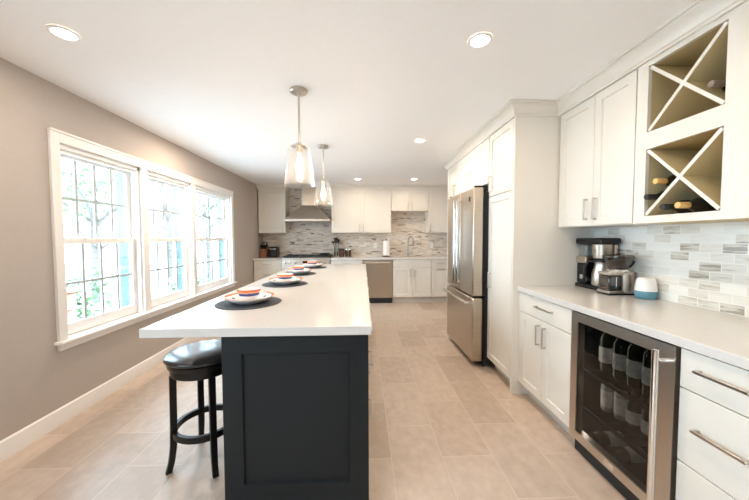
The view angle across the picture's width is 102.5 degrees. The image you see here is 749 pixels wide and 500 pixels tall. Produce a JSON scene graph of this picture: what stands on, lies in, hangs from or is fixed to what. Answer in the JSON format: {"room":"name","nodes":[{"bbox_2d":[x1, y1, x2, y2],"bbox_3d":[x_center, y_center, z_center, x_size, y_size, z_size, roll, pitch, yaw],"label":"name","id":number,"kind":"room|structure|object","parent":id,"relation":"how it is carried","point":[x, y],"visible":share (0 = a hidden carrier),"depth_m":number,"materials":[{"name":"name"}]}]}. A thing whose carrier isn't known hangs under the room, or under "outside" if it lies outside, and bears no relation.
{"room":"kitchen","nodes":[
{"label":"kitchen","id":0,"kind":"room"},
{"bbox_2d":[0,58,262,440],"bbox_3d":[-2.304,0.051,1.809,0.150,2.400,9.380,0,2,-2],"label":"wall","id":1,"kind":"structure","parent":0,"point":[37,379],"depth_m":2.04,"materials":[{"name":"grey paint"}]},
{"bbox_2d":[0,337,201,462],"bbox_3d":[-2.205,1.204,1.534,0.016,0.118,8.730,0,2,-2],"label":"baseboard","id":2,"kind":"structure","parent":1,"relation":"attached to","point":[24,437],"depth_m":2.24,"materials":[{"name":"white paint"}]},
{"bbox_2d":[60,143,143,334],"bbox_3d":[-2.358,-0.074,2.518,0.195,1.508,0.860,0,2,-2],"label":"window","id":3,"kind":"structure","parent":1,"relation":"in","point":[127,176],"depth_m":2.71,"materials":[{"name":"white paint"}]},
{"bbox_2d":[46,127,234,341],"bbox_3d":[-2.284,-0.157,3.535,0.040,1.490,2.909,0,2,-2],"label":"trim","id":4,"kind":"structure","parent":1,"relation":"attached to","point":[55,137],"depth_m":2.49,"materials":[{"name":"white paint"}]},
{"bbox_2d":[54,281,237,351],"bbox_3d":[-2.294,0.623,3.568,0.115,0.072,2.945,0,2,-2],"label":"trim","id":5,"kind":"structure","parent":1,"relation":"attached to","point":[75,339],"depth_m":2.73,"materials":[{"name":"white paint"}]},
{"bbox_2d":[147,170,192,306],"bbox_3d":[-2.390,-0.109,3.379,0.195,1.508,0.855,0,2,-2],"label":"window","id":6,"kind":"structure","parent":1,"relation":"in","point":[179,190],"depth_m":3.69,"materials":[{"name":"white paint"}]},
{"bbox_2d":[195,185,231,291],"bbox_3d":[-2.428,-0.150,4.365,0.195,1.508,1.120,0,2,-2],"label":"window","id":7,"kind":"structure","parent":1,"relation":"in","point":[222,217],"depth_m":4.78,"materials":[{"name":"white paint"}]},
{"bbox_2d":[0,302,626,499],"bbox_3d":[-0.182,1.291,1.939,4.390,0.100,9.680,0,2,-2],"label":"floor","id":8,"kind":"structure","parent":0,"point":[444,425],"depth_m":1.94,"materials":[{"name":"beige tile"}]},
{"bbox_2d":[163,339,222,478],"bbox_3d":[-1.009,0.912,1.803,0.412,0.673,0.412,0,2,-2],"label":"bar stool","id":9,"kind":"object","parent":8,"relation":"on","point":[198,361],"visible":0.69,"depth_m":1.67,"materials":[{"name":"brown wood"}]},
{"bbox_2d":[163,339,221,368],"bbox_3d":[-1.010,0.600,1.790,0.412,0.048,0.412,0,2,-2],"label":"seat cushion","id":10,"kind":"object","parent":9,"relation":"on","point":[205,354],"depth_m":1.67,"materials":[{"name":"black leather"}]},
{"bbox_2d":[254,261,281,281],"bbox_3d":[-2.106,0.633,6.201,0.538,0.873,0.651,0,2,-2],"label":"base cabinet","id":11,"kind":"object","parent":8,"relation":"on","point":[262,269],"visible":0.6,"depth_m":5.89,"materials":[{"name":"beige paint"}]},
{"bbox_2d":[252,257,282,260],"bbox_3d":[-2.113,0.175,6.185,0.555,0.040,0.644,0,2,-2],"label":"countertop","id":12,"kind":"structure","parent":11,"relation":"on","point":[259,258],"depth_m":5.87,"materials":[{"name":"white stone"}]},
{"bbox_2d":[260,245,268,256],"bbox_3d":[-2.306,0.027,6.290,0.130,0.248,0.189,0,2,-2],"label":"knife block","id":13,"kind":"object","parent":12,"relation":"on","point":[263,252],"visible":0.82,"depth_m":6.22,"materials":[{"name":"brown wood"}]},
{"bbox_2d":[269,246,279,257],"bbox_3d":[-2.100,0.040,6.279,0.170,0.222,0.248,0,2,-2],"label":"toaster","id":14,"kind":"object","parent":12,"relation":"on","point":[273,251],"visible":1,"depth_m":6.17,"materials":[{"name":"black plastic"}]},
{"bbox_2d":[221,278,372,499],"bbox_3d":[-0.409,0.763,2.955,0.706,0.873,3.092,0,2,-2],"label":"kitchen island","id":15,"kind":"object","parent":8,"relation":"on","point":[296,416],"visible":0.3,"depth_m":1.42,"materials":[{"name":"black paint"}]},
{"bbox_2d":[139,264,371,337],"bbox_3d":[-0.591,0.304,2.966,1.037,0.041,3.227,0,2,-2],"label":"island countertop","id":16,"kind":"structure","parent":15,"relation":"on","point":[334,300],"depth_m":1.59,"materials":[{"name":"white stone"}]},
{"bbox_2d":[214,297,281,309],"bbox_3d":[-0.781,0.327,1.875,0.386,0.004,0.386,0,2,-2],"label":"placemat","id":17,"kind":"object","parent":16,"relation":"on","point":[225,305],"visible":0.49,"depth_m":1.78,"materials":[{"name":"fabric"}]},
{"bbox_2d":[223,291,273,304],"bbox_3d":[-0.781,0.303,1.874,0.296,0.043,0.296,0,2,-2],"label":"dinner plate","id":18,"kind":"object","parent":17,"relation":"on","point":[263,295],"visible":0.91,"depth_m":1.84,"materials":[{"name":"ceramic"}]},
{"bbox_2d":[237,287,260,299],"bbox_3d":[-0.781,0.278,1.873,0.141,0.073,0.141,0,2,-2],"label":"bowl","id":19,"kind":"object","parent":18,"relation":"on","point":[246,293],"visible":0.86,"depth_m":1.83,"materials":[{"name":"ceramic"}]},
{"bbox_2d":[262,281,307,287],"bbox_3d":[-0.781,0.296,2.632,0.386,0.004,0.386,0,2,-2],"label":"placemat","id":20,"kind":"object","parent":16,"relation":"on","point":[299,283],"visible":0.6,"depth_m":2.53,"materials":[{"name":"fabric"}]},
{"bbox_2d":[267,277,301,284],"bbox_3d":[-0.781,0.272,2.631,0.296,0.043,0.296,-1,3,-23],"label":"dinner plate","id":21,"kind":"object","parent":20,"relation":"on","point":[275,280],"visible":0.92,"depth_m":2.56,"materials":[{"name":"ceramic"}]},
{"bbox_2d":[277,273,292,280],"bbox_3d":[-0.781,0.246,2.630,0.141,0.073,0.141,2,3,36],"label":"bowl","id":22,"kind":"object","parent":21,"relation":"on","point":[282,276],"visible":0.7,"depth_m":2.58,"materials":[{"name":"white ceramic"}]},
{"bbox_2d":[287,272,315,275],"bbox_3d":[-0.849,0.266,3.364,0.386,0.004,0.386,0,2,-2],"label":"placemat","id":23,"kind":"object","parent":16,"relation":"on","point":[308,273],"visible":0.33,"depth_m":3.28,"materials":[{"name":"fabric"}]},
{"bbox_2d":[285,268,311,273],"bbox_3d":[-0.849,0.242,3.363,0.296,0.043,0.296,2,3,44],"label":"dinner plate","id":24,"kind":"object","parent":23,"relation":"on","point":[305,270],"visible":0.86,"depth_m":3.28,"materials":[{"name":"ceramic"}]},
{"bbox_2d":[292,265,304,270],"bbox_3d":[-0.849,0.216,3.362,0.141,0.073,0.141,-1,3,-27],"label":"bowl","id":25,"kind":"object","parent":24,"relation":"on","point":[295,268],"visible":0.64,"depth_m":3.32,"materials":[{"name":"white ceramic"}]},
{"bbox_2d":[305,266,325,268],"bbox_3d":[-0.844,0.236,4.085,0.386,0.004,0.386,0,2,-2],"label":"placemat","id":26,"kind":"object","parent":16,"relation":"on","point":[319,267],"visible":0.41,"depth_m":4.04,"materials":[{"name":"fabric"}]},
{"bbox_2d":[301,263,322,267],"bbox_3d":[-0.844,0.212,4.083,0.296,0.043,0.296,0,2,-6],"label":"dinner plate","id":27,"kind":"object","parent":26,"relation":"on","point":[305,264],"visible":0.88,"depth_m":4.01,"materials":[{"name":"ceramic"}]},
{"bbox_2d":[307,261,316,264],"bbox_3d":[-0.844,0.186,4.082,0.141,0.073,0.141,-2,3,-38],"label":"bowl","id":28,"kind":"object","parent":27,"relation":"on","point":[308,262],"visible":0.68,"depth_m":4.03,"materials":[{"name":"white ceramic"}]},
{"bbox_2d":[281,254,332,270],"bbox_3d":[-1.358,0.587,6.194,0.942,0.962,0.698,0,2,-2],"label":"range cooker","id":29,"kind":"object","parent":8,"relation":"on","point":[288,261],"visible":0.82,"depth_m":5.90,"materials":[{"name":"metal"}]},
{"bbox_2d":[282,256,332,258],"bbox_3d":[-1.361,0.152,6.210,0.942,0.020,0.630,0,2,-2],"label":"cooktop","id":30,"kind":"object","parent":29,"relation":"in","point":[284,257],"depth_m":5.93,"materials":[{"name":"metal"}]},
{"bbox_2d":[330,260,361,263],"bbox_3d":[-0.570,0.627,6.259,0.625,0.873,0.651,0,2,-2],"label":"base cabinet","id":31,"kind":"object","parent":8,"relation":"on","point":[331,261],"visible":0.24,"depth_m":5.95,"materials":[{"name":"beige paint"}]},
{"bbox_2d":[362,260,392,302],"bbox_3d":[0.050,0.627,6.252,0.604,0.870,0.670,0,2,-2],"label":"dishwasher","id":32,"kind":"object","parent":8,"relation":"on","point":[379,272],"visible":0.84,"depth_m":5.98,"materials":[{"name":"metal"}]},
{"bbox_2d":[392,260,430,302],"bbox_3d":[0.743,0.621,6.308,0.778,0.873,0.651,0,2,-2],"label":"base cabinet","id":33,"kind":"object","parent":8,"relation":"on","point":[411,278],"visible":1,"depth_m":6.02,"materials":[{"name":"beige paint"}]},
{"bbox_2d":[330,256,446,259],"bbox_3d":[0.404,0.164,6.279,2.582,0.040,0.644,0,2,-2],"label":"countertop","id":34,"kind":"structure","parent":33,"relation":"on","point":[333,257],"depth_m":5.99,"materials":[{"name":"white stone"}]},
{"bbox_2d":[339,249,343,256],"bbox_3d":[-0.698,0.058,6.386,0.114,0.170,0.124,0,2,-2],"label":"canister","id":35,"kind":"object","parent":34,"relation":"on","point":[341,251],"visible":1,"depth_m":6.33,"materials":[{"name":"brown glass"}]},
{"bbox_2d":[407,236,413,255],"bbox_3d":[0.780,-0.083,6.455,0.181,0.437,0.077,2,3,36],"label":"kitchen faucet","id":36,"kind":"object","parent":34,"relation":"on","point":[408,253],"visible":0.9,"depth_m":6.47,"materials":[{"name":"silver metal"}]},
{"bbox_2d":[430,260,446,301],"bbox_3d":[1.412,0.618,6.333,0.555,0.873,0.651,0,2,-2],"label":"base cabinet","id":37,"kind":"object","parent":8,"relation":"on","point":[438,267],"visible":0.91,"depth_m":6.04,"materials":[{"name":"beige paint"}]},
{"bbox_2d":[447,163,456,284],"bbox_3d":[1.407,-0.008,4.225,0.716,2.299,0.437,0,2,-2],"label":"tall cabinet","id":38,"kind":"object","parent":8,"relation":"on","point":[452,172],"visible":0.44,"depth_m":4.23,"materials":[{"name":"beige paint"}]},
{"bbox_2d":[443,185,493,366],"bbox_3d":[1.334,0.255,3.471,0.878,1.835,0.910,0,2,-2],"label":"refrigerator","id":39,"kind":"object","parent":8,"relation":"on","point":[468,211],"visible":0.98,"depth_m":3.10,"materials":[{"name":"metal"}]},
{"bbox_2d":[487,118,513,382],"bbox_3d":[1.462,0.052,2.752,0.716,2.299,0.478,0,2,-2],"label":"pantry cabinet","id":40,"kind":"object","parent":8,"relation":"on","point":[500,178],"visible":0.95,"depth_m":2.72,"materials":[{"name":"beige paint"}]},
{"bbox_2d":[519,292,574,438],"bbox_3d":[1.515,0.789,2.190,0.666,0.873,0.615,0,2,-2],"label":"base cabinet","id":41,"kind":"object","parent":8,"relation":"on","point":[545,326],"visible":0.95,"depth_m":2.12,"materials":[{"name":"beige paint"}]},
{"bbox_2d":[518,291,528,394],"bbox_3d":[1.252,0.777,2.500,0.098,0.873,0.024,0,2,-2],"label":"trim","id":42,"kind":"structure","parent":41,"relation":"attached to","point":[519,291],"depth_m":2.49,"materials":[{"name":"beige paint"}]},
{"bbox_2d":[510,116,593,393],"bbox_3d":[1.490,0.063,2.503,0.694,2.299,0.022,0,2,-2],"label":"end panel","id":43,"kind":"object","parent":8,"relation":"on","point":[544,253],"visible":0.57,"depth_m":2.48,"materials":[{"name":"beige paint"}]},
{"bbox_2d":[569,311,681,499],"bbox_3d":[1.502,0.817,1.567,0.689,0.868,0.614,0,2,-2],"label":"fridge","id":44,"kind":"object","parent":8,"relation":"on","point":[655,479],"visible":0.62,"depth_m":1.53,"materials":[{"name":"metal"}]},
{"bbox_2d":[598,332,614,372],"bbox_3d":[1.387,0.571,1.793,0.075,0.300,0.075,0,2,-2],"label":"wine bottle","id":45,"kind":"object","parent":44,"relation":"in","point":[606,340],"visible":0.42,"depth_m":1.77,"materials":[{"name":"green glass"}]},
{"bbox_2d":[600,383,613,412],"bbox_3d":[1.388,0.876,1.791,0.067,0.160,0.067,0,2,-2],"label":"wine bottle","id":46,"kind":"object","parent":44,"relation":"in","point":[607,394],"visible":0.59,"depth_m":1.77,"materials":[{"name":"glass"}]},
{"bbox_2d":[592,431,641,446],"bbox_3d":[1.442,1.101,1.757,0.300,0.075,0.075,0,2,-2],"label":"wine bottle","id":47,"kind":"object","parent":44,"relation":"in","point":[603,438],"visible":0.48,"depth_m":1.73,"materials":[{"name":"black glass"}]},
{"bbox_2d":[583,406,655,466],"bbox_3d":[1.552,0.978,1.576,0.540,0.019,0.570,0,2,-2],"label":"shelf","id":48,"kind":"object","parent":44,"relation":"attached to","point":[587,409],"depth_m":1.63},
{"bbox_2d":[612,337,629,380],"bbox_3d":[1.390,0.575,1.693,0.075,0.300,0.075,0,2,-2],"label":"wine bottle","id":49,"kind":"object","parent":44,"relation":"in","point":[620,346],"visible":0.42,"depth_m":1.67,"materials":[{"name":"black glass"}]},
{"bbox_2d":[614,389,627,420],"bbox_3d":[1.401,0.879,1.706,0.067,0.160,0.067,0,2,-2],"label":"wine bottle","id":50,"kind":"object","parent":44,"relation":"in","point":[619,400],"visible":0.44,"depth_m":1.69,"materials":[{"name":"glass"}]},
{"bbox_2d":[584,368,657,413],"bbox_3d":[1.551,0.744,1.566,0.540,0.019,0.570,0,2,-2],"label":"shelf","id":51,"kind":"object","parent":44,"relation":"attached to","point":[593,372],"depth_m":1.62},
{"bbox_2d":[610,446,647,463],"bbox_3d":[1.447,1.107,1.627,0.300,0.075,0.075,0,2,-2],"label":"wine bottle","id":52,"kind":"object","parent":44,"relation":"in","point":[626,454],"visible":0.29,"depth_m":1.60,"materials":[{"name":"black glass"}]},
{"bbox_2d":[625,388,642,432],"bbox_3d":[1.395,0.853,1.610,0.075,0.220,0.075,0,2,-2],"label":"wine bottle","id":53,"kind":"object","parent":44,"relation":"in","point":[633,411],"visible":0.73,"depth_m":1.59,"materials":[{"name":"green glass"}]},
{"bbox_2d":[626,343,644,388],"bbox_3d":[1.394,0.578,1.603,0.075,0.300,0.075,0,2,-2],"label":"wine bottle","id":54,"kind":"object","parent":44,"relation":"in","point":[635,352],"visible":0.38,"depth_m":1.58,"materials":[{"name":"black glass"}]},
{"bbox_2d":[641,397,657,442],"bbox_3d":[1.398,0.857,1.520,0.075,0.220,0.075,0,2,-2],"label":"wine bottle","id":55,"kind":"object","parent":44,"relation":"in","point":[644,414],"visible":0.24,"depth_m":1.51,"materials":[{"name":"black glass"}]},
{"bbox_2d":[641,349,659,396],"bbox_3d":[1.397,0.582,1.514,0.075,0.300,0.075,0,2,-2],"label":"wine bottle","id":56,"kind":"object","parent":44,"relation":"in","point":[646,358],"visible":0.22,"depth_m":1.51,"materials":[{"name":"black glass"}]},
{"bbox_2d":[675,348,748,499],"bbox_3d":[1.556,0.834,1.097,0.666,0.873,0.315,0,2,-2],"label":"base cabinet","id":57,"kind":"object","parent":8,"relation":"on","point":[713,447],"visible":0.98,"depth_m":1.11,"materials":[{"name":"beige paint"}]},
{"bbox_3d":[1.573,0.853,0.638,0.666,0.873,0.600,0,2,-2],"label":"base cabinet","id":58,"kind":"object","parent":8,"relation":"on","visible":0},
{"bbox_2d":[517,286,748,369],"bbox_3d":[1.546,0.362,1.407,0.643,0.040,2.194,0,2,-2],"label":"countertop","id":59,"kind":"structure","parent":58,"relation":"on","point":[721,336],"depth_m":1.49,"materials":[{"name":"white stone"}]},
{"bbox_2d":[575,238,620,289],"bbox_3d":[1.742,0.104,2.359,0.158,0.396,0.272,0,2,-2],"label":"coffee maker","id":60,"kind":"object","parent":59,"relation":"on","point":[600,246],"visible":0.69,"depth_m":2.32,"materials":[{"name":"black plastic"}]},
{"bbox_2d":[583,259,606,285],"bbox_3d":[1.729,0.172,2.312,0.156,0.201,0.149,0,2,-2],"label":"coffee carafe","id":61,"kind":"object","parent":60,"relation":"on","point":[599,264],"visible":0.66,"depth_m":2.29,"materials":[{"name":"metal"}]},
{"bbox_2d":[592,244,612,258],"bbox_3d":[1.746,0.013,2.301,0.132,0.110,0.132,0,2,-2],"label":"basket","id":62,"kind":"object","parent":60,"relation":"on","point":[598,250],"depth_m":2.26,"materials":[{"name":"metal"}]},
{"bbox_2d":[597,253,634,294],"bbox_3d":[1.718,0.167,2.124,0.211,0.289,0.180,0,2,-2],"label":"coffee maker","id":63,"kind":"object","parent":59,"relation":"on","point":[617,278],"visible":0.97,"depth_m":2.08,"materials":[{"name":"silver plastic"}]},
{"bbox_2d":[634,277,657,299],"bbox_3d":[1.779,0.249,1.970,0.116,0.137,0.116,0,2,-2],"label":"smart speaker","id":64,"kind":"object","parent":59,"relation":"on","point":[646,288],"visible":1,"depth_m":1.93},
{"bbox_2d":[0,0,731,187],"bbox_3d":[-0.189,-1.217,1.836,4.390,0.120,9.680,0,2,-2],"label":"ceiling","id":65,"kind":"structure","parent":0,"point":[379,77],"depth_m":1.88,"materials":[{"name":"paint"}]},
{"bbox_2d":[45,24,80,41],"bbox_3d":[-1.634,-1.138,1.581,0.132,0.008,0.132,0,2,-2],"label":"recessed light","id":66,"kind":"object","parent":65,"relation":"in","point":[64,33],"visible":1,"depth_m":1.57,"materials":[{"name":"white paint"}]},
{"bbox_2d":[290,86,306,175],"bbox_3d":[-0.553,-0.824,2.213,0.231,0.695,0.231,0,2,-2],"label":"pendant light","id":67,"kind":"object","parent":65,"relation":"hanging from","point":[299,91],"visible":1,"depth_m":2.20,"materials":[{"name":"silver metal"}]},
{"bbox_2d":[292,142,306,155],"bbox_3d":[-0.553,-0.742,2.216,0.112,0.094,0.112,0,2,-2],"label":"socket","id":68,"kind":"object","parent":67,"relation":"attached to","point":[299,147],"depth_m":2.20,"materials":[{"name":"silver metal"}]},
{"bbox_2d":[318,144,327,198],"bbox_3d":[-0.606,-0.879,3.558,0.231,0.695,0.231,0,2,-2],"label":"pendant light","id":69,"kind":"object","parent":65,"relation":"hanging from","point":[321,146],"visible":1,"depth_m":3.54,"materials":[{"name":"silver metal"}]},
{"bbox_2d":[319,178,327,186],"bbox_3d":[-0.606,-0.797,3.561,0.112,0.094,0.112,0,2,-2],"label":"socket","id":70,"kind":"object","parent":69,"relation":"attached to","point":[323,180],"depth_m":3.54,"materials":[{"name":"silver metal"}]},
{"bbox_2d":[414,139,425,142],"bbox_3d":[0.507,-1.217,3.352,0.132,0.008,0.132,0,2,-2],"label":"recessed light","id":71,"kind":"object","parent":65,"relation":"in","point":[415,140],"visible":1,"depth_m":3.34,"materials":[{"name":"beige"}]},
{"bbox_2d":[467,32,492,47],"bbox_3d":[0.578,-1.147,1.647,0.132,0.008,0.132,0,2,-2],"label":"recessed light","id":72,"kind":"object","parent":65,"relation":"in","point":[481,39],"visible":1,"depth_m":1.64,"materials":[{"name":"beige"}]},
{"bbox_2d":[441,0,747,170],"bbox_3d":[1.453,-1.134,2.411,0.766,0.102,4.144,0,2,-2],"label":"trim","id":73,"kind":"structure","parent":65,"relation":"attached to","point":[699,14],"depth_m":1.84,"materials":[{"name":"beige paint"}]},
{"bbox_3d":[1.933,0.033,1.967,0.150,2.400,9.380,0,2,-2],"label":"wall","id":74,"kind":"structure","parent":0,"visible":0},
{"bbox_2d":[457,137,489,194],"bbox_3d":[1.431,-0.903,3.460,0.716,0.449,1.013,0,2,-2],"label":"upper cabinet","id":75,"kind":"object","parent":74,"relation":"attached to","point":[473,169],"visible":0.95,"depth_m":3.35,"materials":[{"name":"beige paint"}]},
{"bbox_2d":[558,69,667,227],"bbox_3d":[1.667,-0.621,2.120,0.358,0.902,0.698,0,2,-2],"label":"upper cabinet","id":76,"kind":"object","parent":74,"relation":"attached to","point":[598,135],"visible":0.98,"depth_m":2.03,"materials":[{"name":"beige paint"}]},
{"bbox_2d":[594,221,748,317],"bbox_3d":[1.872,0.101,1.408,0.012,0.481,2.194,0,2,-2],"label":"tile backsplash","id":77,"kind":"structure","parent":74,"relation":"attached to","point":[701,265],"depth_m":1.74,"materials":[{"name":"tile"}]},
{"bbox_2d":[633,0,748,223],"bbox_3d":[1.706,-0.596,1.501,0.327,0.902,0.539,0,2,-2],"label":"wine rack","id":78,"kind":"object","parent":74,"relation":"attached to","point":[691,131],"visible":0.98,"depth_m":1.49,"materials":[{"name":"beige paint"}]},
{"bbox_2d":[644,190,664,199],"bbox_3d":[1.648,-0.294,1.664,0.300,0.074,0.074,0,2,-2],"label":"wine bottle","id":79,"kind":"object","parent":78,"relation":"in","point":[646,196],"visible":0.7,"depth_m":1.65,"materials":[{"name":"black glass"}]},
{"bbox_2d":[653,175,676,186],"bbox_3d":[1.669,-0.373,1.632,0.300,0.074,0.074,0,2,-2],"label":"wine bottle","id":80,"kind":"object","parent":78,"relation":"in","point":[667,181],"visible":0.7,"depth_m":1.61,"materials":[{"name":"black glass"}]},
{"bbox_2d":[659,200,692,213],"bbox_3d":[1.651,-0.226,1.575,0.300,0.074,0.074,0,2,-2],"label":"wine bottle","id":81,"kind":"object","parent":78,"relation":"in","point":[662,206],"visible":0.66,"depth_m":1.56,"materials":[{"name":"black glass"}]},
{"bbox_2d":[674,198,718,211],"bbox_3d":[1.645,-0.222,1.489,0.300,0.074,0.074,0,2,-2],"label":"wine bottle","id":82,"kind":"object","parent":78,"relation":"in","point":[696,204],"visible":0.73,"depth_m":1.47,"materials":[{"name":"black glass"}]},
{"bbox_2d":[707,80,725,92],"bbox_3d":[1.687,-0.759,1.379,0.300,0.074,0.074,0,2,-2],"label":"wine bottle","id":83,"kind":"object","parent":78,"relation":"in","point":[721,84],"visible":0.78,"depth_m":1.36,"materials":[{"name":"black glass"}]},
{"bbox_3d":[-0.364,-0.154,6.645,4.390,2.400,0.150,0,2,-2],"label":"wall","id":84,"kind":"structure","parent":0,"visible":0},
{"bbox_2d":[258,190,288,232],"bbox_3d":[-2.106,-0.794,6.287,0.550,0.879,0.356,0,2,-2],"label":"upper cabinet","id":85,"kind":"object","parent":84,"relation":"attached to","point":[273,205],"visible":1,"depth_m":6.15,"materials":[{"name":"beige paint"}]},
{"bbox_2d":[255,184,291,191],"bbox_3d":[-2.079,-1.283,6.248,0.642,0.102,0.402,0,2,-2],"label":"trim","id":86,"kind":"structure","parent":85,"relation":"on","point":[286,187],"depth_m":6.09,"materials":[{"name":"beige paint"}]},
{"bbox_2d":[284,185,330,221],"bbox_3d":[-1.356,-0.960,6.239,0.914,0.749,0.500,0,2,-2],"label":"range hood","id":87,"kind":"object","parent":84,"relation":"attached to","point":[309,211],"visible":0.89,"depth_m":6.14,"materials":[{"name":"metal"}]},
{"bbox_2d":[263,188,446,256],"bbox_3d":[-0.362,-0.500,6.551,4.087,1.699,0.009,0,2,-2],"label":"tile backsplash","id":88,"kind":"structure","parent":84,"relation":"attached to","point":[302,237],"depth_m":6.55,"materials":[{"name":"tile"}]},
{"bbox_2d":[331,190,390,232],"bbox_3d":[-0.278,-0.802,6.356,1.236,0.879,0.356,0,2,-2],"label":"upper cabinet","id":89,"kind":"object","parent":84,"relation":"attached to","point":[352,211],"visible":1,"depth_m":6.21,"materials":[{"name":"beige paint"}]},
{"bbox_2d":[327,184,447,189],"bbox_3d":[0.360,-1.293,6.339,2.657,0.102,0.402,0,2,-2],"label":"trim","id":90,"kind":"structure","parent":89,"relation":"on","point":[331,186],"depth_m":6.17,"materials":[{"name":"beige paint"}]},
{"bbox_2d":[391,190,427,211],"bbox_3d":[0.729,-1.031,6.384,0.775,0.429,0.356,0,2,-2],"label":"upper cabinet","id":91,"kind":"object","parent":84,"relation":"attached to","point":[401,200],"visible":1,"depth_m":6.24,"materials":[{"name":"beige paint"}]},
{"bbox_2d":[425,190,447,232],"bbox_3d":[1.401,-0.809,6.418,0.565,0.879,0.356,0,2,-2],"label":"upper cabinet","id":92,"kind":"object","parent":84,"relation":"attached to","point":[436,215],"visible":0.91,"depth_m":6.28,"materials":[{"name":"beige paint"}]},
{"label":"outside","id":93,"kind":"structure","parent":0,"visible":0},
{"bbox_2d":[69,253,218,318],"bbox_3d":[-21.534,1.648,9.277,37.640,0.100,60.000,0,2,-2],"label":"ground","id":94,"kind":"structure","parent":93,"point":[162,274],"depth_m":12.89,"materials":[{"name":"white snow"}]},
{"bbox_2d":[66,287,81,322],"bbox_3d":[-3.874,1.129,3.392,0.680,1.325,0.550,0,2,-2],"label":"wooden planter","id":95,"kind":"object","parent":94,"relation":"on","point":[71,297],"visible":0.06,"depth_m":3.56,"materials":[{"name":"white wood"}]},
{"bbox_2d":[66,264,120,319],"bbox_3d":[-5.396,0.931,5.135,1.981,1.685,1.441,-1,3,-21],"label":"shrub","id":96,"kind":"object","parent":94,"relation":"on","point":[90,298],"visible":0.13,"depth_m":5.42,"materials":[{"name":"green plant"}]},
{"bbox_2d":[61,158,159,302],"bbox_3d":[-8.447,-0.890,8.813,3.956,5.151,4.301,0,2,-2],"label":"tree","id":97,"kind":"object","parent":94,"relation":"on","point":[82,191],"visible":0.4,"depth_m":8.93,"materials":[{"name":"grey plant"}]},
{"bbox_2d":[61,171,174,285],"bbox_3d":[-15.081,-1.265,15.157,5.800,5.200,9.300,0,2,-2],"label":"house","id":98,"kind":"structure","parent":94,"relation":"on","point":[72,251],"depth_m":14.06,"materials":[{"name":"white"}]},
{"bbox_2d":[112,182,214,277],"bbox_3d":[-10.054,-1.199,14.649,3.446,5.297,3.662,0,2,-2],"label":"tree","id":99,"kind":"object","parent":94,"relation":"on","point":[167,215],"visible":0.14,"depth_m":14.59,"materials":[{"name":"grey plant"}]},
{"bbox_2d":[160,276,210,295],"bbox_3d":[-5.357,1.148,8.956,1.506,0.936,1.354,0,2,-2],"label":"shrub","id":100,"kind":"object","parent":94,"relation":"on","point":[172,288],"visible":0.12,"depth_m":8.65,"materials":[{"name":"green plant"}]},
{"bbox_2d":[195,193,217,281],"bbox_3d":[-6.682,-0.888,12.305,2.078,4.842,2.702,0,2,-2],"label":"tree","id":101,"kind":"object","parent":94,"relation":"on","point":[212,201],"visible":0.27,"depth_m":12.26,"materials":[{"name":"grey plant"}]},
{"bbox_3d":[0.249,-0.050,6.377,0.164,0.379,0.164,0,2,-2],"label":"paper towel holder","id":102,"kind":"object","parent":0,"visible":0},
{"bbox_2d":[383,241,389,254],"bbox_3d":[0.249,-0.045,6.377,0.140,0.302,0.140,0,2,-2],"label":"paper towel roll","id":103,"kind":"object","parent":102,"relation":"on","point":[386,244],"visible":0.99,"depth_m":6.32,"materials":[{"name":"white paper"}]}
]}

